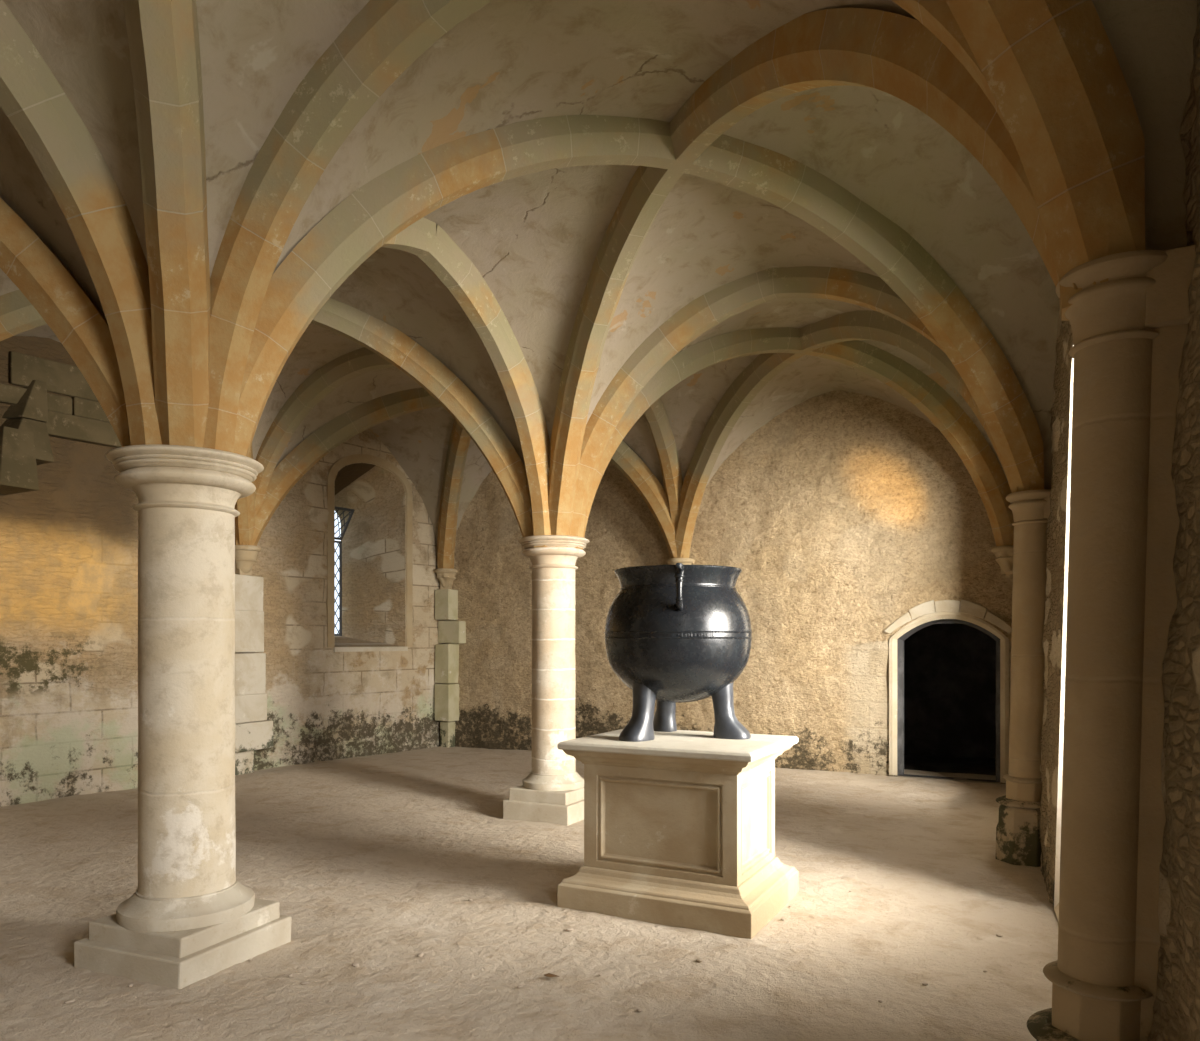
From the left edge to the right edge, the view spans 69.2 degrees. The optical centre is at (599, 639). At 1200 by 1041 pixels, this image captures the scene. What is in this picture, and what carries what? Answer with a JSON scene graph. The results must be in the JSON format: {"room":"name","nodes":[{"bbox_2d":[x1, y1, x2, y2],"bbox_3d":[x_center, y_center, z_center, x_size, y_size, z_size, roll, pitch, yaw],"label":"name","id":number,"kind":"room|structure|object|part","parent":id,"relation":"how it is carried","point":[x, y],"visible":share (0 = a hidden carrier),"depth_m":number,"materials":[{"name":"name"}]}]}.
{"room":"historic interior","nodes":[
{"label":"historic interior","id":0,"kind":"room"},
{"bbox_2d":[0,336,444,806],"bbox_3d":[-5.895,-0.890,8.341,0.072,5.220,12.718,0,0,35],"label":"wall","id":1,"kind":"structure","parent":0,"point":[69,545],"depth_m":9.32,"materials":[{"name":"beige stone"}]},
{"bbox_2d":[0,380,53,494],"bbox_3d":[-5.645,-1.995,8.326,0.772,1.170,0.796,0,0,27],"label":"corbel","id":2,"kind":"object","parent":1,"relation":"attached to","point":[25,444],"visible":0.93,"depth_m":8.32,"materials":[{"name":"stone"}]},
{"bbox_2d":[0,426,38,494],"bbox_3d":[-5.707,-1.705,8.206,0.772,0.590,0.526,0,0,27],"label":"stone block","id":3,"kind":"object","parent":2,"relation":"attached to","point":[18,451],"depth_m":8.14,"materials":[{"name":"beige stone"}]},
{"bbox_2d":[2,380,47,422],"bbox_3d":[-5.692,-2.370,8.576,0.348,0.420,0.393,0,0,27],"label":"stone block","id":4,"kind":"object","parent":2,"relation":"attached to","point":[32,407],"depth_m":8.54,"materials":[{"name":"beige stone"}]},
{"bbox_2d":[0,418,53,464],"bbox_3d":[-5.694,-1.948,8.420,0.546,0.415,0.554,0,0,27],"label":"stone block","id":5,"kind":"object","parent":2,"relation":"attached to","point":[30,432],"depth_m":8.43,"materials":[{"name":"beige stone"}]},
{"bbox_2d":[0,351,121,447],"bbox_3d":[-5.340,-2.440,9.123,0.200,0.760,1.918,0,0,35],"label":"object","id":6,"kind":"object","parent":1,"relation":"attached to","point":[81,418],"visible":0.45,"depth_m":8.85,"materials":[{"name":"beige stone"}]},
{"bbox_2d":[235,545,260,574],"bbox_3d":[-4.319,-0.921,10.453,0.529,0.402,0.353,0,0,27],"label":"corbel","id":7,"kind":"object","parent":1,"relation":"attached to","point":[245,555],"visible":0.69,"depth_m":10.33,"materials":[{"name":"stone"}]},
{"bbox_2d":[326,454,412,651],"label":"window","id":8,"kind":"structure","parent":1,"relation":"in","point":[369,498],"depth_m":12.75,"materials":[{"name":"stone"}]},
{"bbox_3d":[-4.020,-0.760,12.591,0.096,1.400,0.674,0,0,27],"label":"pane","id":9,"kind":"part","parent":8,"relation":"part of","materials":[{"name":"clear glass"}]},
{"bbox_3d":[-4.020,-0.760,12.591,0.024,1.400,0.680,0,0,35],"label":"frame","id":10,"kind":"part","parent":8,"relation":"part of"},
{"bbox_3d":[-3.908,-1.696,12.533,0.252,0.434,0.714,0,0,35],"label":"pane","id":11,"kind":"part","parent":8,"relation":"part of","materials":[{"name":"clear glass"}]},
{"bbox_3d":[-3.388,0.128,12.304,0.530,0.065,1.292,0,0,35],"label":"sill","id":12,"kind":"part","parent":8,"relation":"part of","materials":[{"name":"stone"}]},
{"bbox_2d":[434,568,457,588],"bbox_3d":[-2.338,-0.891,13.245,0.351,0.362,0.516,0,0,-4],"label":"corbel","id":13,"kind":"object","parent":1,"relation":"attached to","point":[446,576],"visible":0.87,"depth_m":13.10,"materials":[{"name":"stone"}]},
{"bbox_2d":[0,746,1058,1040],"bbox_3d":[-1.644,1.612,6.508,11.000,0.041,12.650,0,0,27],"label":"floor","id":14,"kind":"structure","parent":0,"point":[375,862],"depth_m":4.85,"materials":[{"name":"beige stone"}]},
{"bbox_2d":[64,999,74,1003],"bbox_3d":[-2.355,1.605,3.865,0.042,0.016,0.032,0,0,-9],"label":"chip","id":15,"kind":"object","parent":14,"relation":"on","point":[70,1000],"visible":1,"depth_m":3.86,"materials":[{"name":"beige stone"}]},
{"bbox_2d":[74,444,291,988],"bbox_3d":[-2.121,0.361,4.475,0.742,2.585,0.742,0,0,23],"label":"stone column","id":16,"kind":"structure","parent":14,"relation":"on","point":[188,919],"depth_m":4.28,"materials":[{"name":"beige stone"}]},
{"bbox_2d":[235,574,272,774],"bbox_3d":[-4.360,0.428,10.502,0.516,2.407,0.619,0,0,27],"label":"wall pier","id":17,"kind":"object","parent":14,"relation":"on","point":[253,731],"visible":0.38,"depth_m":10.38,"materials":[{"name":"stone"}]},
{"bbox_2d":[434,589,465,746],"bbox_3d":[-2.256,0.436,13.140,0.411,2.398,0.278,0,0,27],"label":"pier","id":18,"kind":"object","parent":14,"relation":"on","point":[446,600],"visible":1,"depth_m":13.08,"materials":[{"name":"stone"}]},
{"bbox_2d":[503,535,588,825],"bbox_3d":[-0.425,0.361,8.009,0.682,2.586,0.681,0,0,27],"label":"stone column","id":19,"kind":"structure","parent":14,"relation":"on","point":[553,791],"depth_m":7.82,"materials":[{"name":"beige stone"}]},
{"bbox_2d":[544,973,558,976],"bbox_3d":[-0.230,1.593,4.130,0.085,0.010,0.038,0,0,27],"label":"dry leaf","id":20,"kind":"object","parent":14,"relation":"on","point":[548,974],"visible":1,"depth_m":4.13,"materials":[{"name":"brown plant"}]},
{"bbox_2d":[557,729,797,938],"bbox_3d":[0.507,1.131,5.409,1.210,1.038,0.990,0,0,27],"label":"stone pedestal","id":21,"kind":"object","parent":14,"relation":"on","point":[679,825],"visible":0.93,"depth_m":5.07,"materials":[{"name":"beige stone"}]},
{"bbox_3d":[0.507,1.513,5.409,1.210,0.274,0.990,0,0,27],"label":"moulding","id":22,"kind":"part","parent":21,"relation":"part of","materials":[{"name":"stone"}]},
{"bbox_2d":[604,563,751,741],"bbox_3d":[0.497,0.077,5.564,0.943,1.070,0.943,0,0,32],"label":"cauldron","id":23,"kind":"object","parent":21,"relation":"on","point":[677,633],"visible":1,"depth_m":5.22,"materials":[{"name":"black metal"}]},
{"bbox_3d":[0.247,0.402,5.351,0.276,0.420,0.175,0,0,-37],"label":"leg","id":24,"kind":"part","parent":23,"relation":"part of","materials":[{"name":"grey metal"}]},
{"bbox_3d":[0.437,0.402,5.886,0.175,0.420,0.276,0,0,-7],"label":"leg","id":25,"kind":"part","parent":23,"relation":"part of","materials":[{"name":"grey metal"}]},
{"bbox_3d":[0.470,-0.314,5.118,0.065,0.288,0.136,0,0,11],"label":"handle","id":26,"kind":"part","parent":23,"relation":"part of","materials":[{"name":"grey metal"}]},
{"bbox_3d":[0.806,0.402,5.453,0.277,0.420,0.184,0,0,27],"label":"leg","id":27,"kind":"part","parent":23,"relation":"part of","materials":[{"name":"grey metal"}]},
{"bbox_3d":[0.507,0.707,5.409,1.186,0.096,0.966,0,0,27],"label":"cap moulding","id":28,"kind":"part","parent":21,"relation":"part of","materials":[{"name":"stone"}]},
{"bbox_2d":[996,490,1050,866],"bbox_3d":[3.143,0.289,6.368,0.451,2.722,0.412,0,0,27],"label":"engaged column","id":29,"kind":"structure","parent":14,"relation":"on","point":[1018,842],"depth_m":6.26,"materials":[{"name":"stone"}]},
{"bbox_3d":[3.125,1.280,6.377,0.412,0.240,0.412,0,0,27],"label":"moulding","id":30,"kind":"part","parent":29,"relation":"part of","materials":[{"name":"stone"}]},
{"bbox_2d":[1027,245,1195,1040],"bbox_3d":[1.521,0.279,2.591,0.451,2.742,0.378,0,0,27],"label":"engaged column","id":31,"kind":"structure","parent":14,"relation":"on","point":[1129,330],"depth_m":2.50,"materials":[{"name":"stone"}]},
{"bbox_3d":[1.489,1.280,2.607,0.378,0.240,0.378,0,0,27],"label":"moulding","id":32,"kind":"part","parent":31,"relation":"part of","materials":[{"name":"stone"}]},
{"bbox_2d":[0,0,1196,582],"bbox_3d":[-1.835,-1.945,6.439,10.587,2.484,11.864,0,0,27],"label":"ceiling","id":33,"kind":"structure","parent":0,"point":[541,245],"depth_m":4.72,"materials":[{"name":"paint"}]},
{"bbox_2d":[445,385,1070,783],"bbox_3d":[1.452,-0.890,11.351,9.650,5.220,0.075,0,0,27],"label":"wall","id":34,"kind":"structure","parent":0,"point":[843,514],"depth_m":10.85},
{"bbox_2d":[667,558,694,564],"bbox_3d":[1.088,-0.891,11.463,0.352,0.342,0.516,0,0,27],"label":"corbel","id":35,"kind":"object","parent":34,"relation":"attached to","point":[672,561],"visible":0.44,"depth_m":11.26,"materials":[{"name":"stone"}]},
{"bbox_2d":[884,599,1011,782],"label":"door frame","id":36,"kind":"structure","parent":34,"relation":"in","point":[949,667],"depth_m":12.26,"materials":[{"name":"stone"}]},
{"bbox_2d":[991,545,1013,579],"bbox_3d":[4.576,-0.851,9.677,0.506,0.362,0.332,0,0,-36],"label":"corbel","id":37,"kind":"object","parent":34,"relation":"attached to","point":[1003,554],"visible":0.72,"depth_m":9.57,"materials":[{"name":"stone"}]},
{"bbox_2d":[1039,0,1199,1040],"bbox_3d":[2.321,-0.890,4.091,0.187,5.220,12.652,0,0,23],"label":"wall","id":38,"kind":"structure","parent":0,"point":[1176,1007],"depth_m":2.36,"materials":[{"name":"beige stone"}]},
{"bbox_2d":[1054,345,1073,921],"bbox_3d":[2.639,-0.250,4.096,0.718,3.700,2.063,0,0,23],"label":"window","id":39,"kind":"structure","parent":38,"relation":"in","point":[1062,702],"depth_m":5.16,"materials":[{"name":"stone"}]}
]}

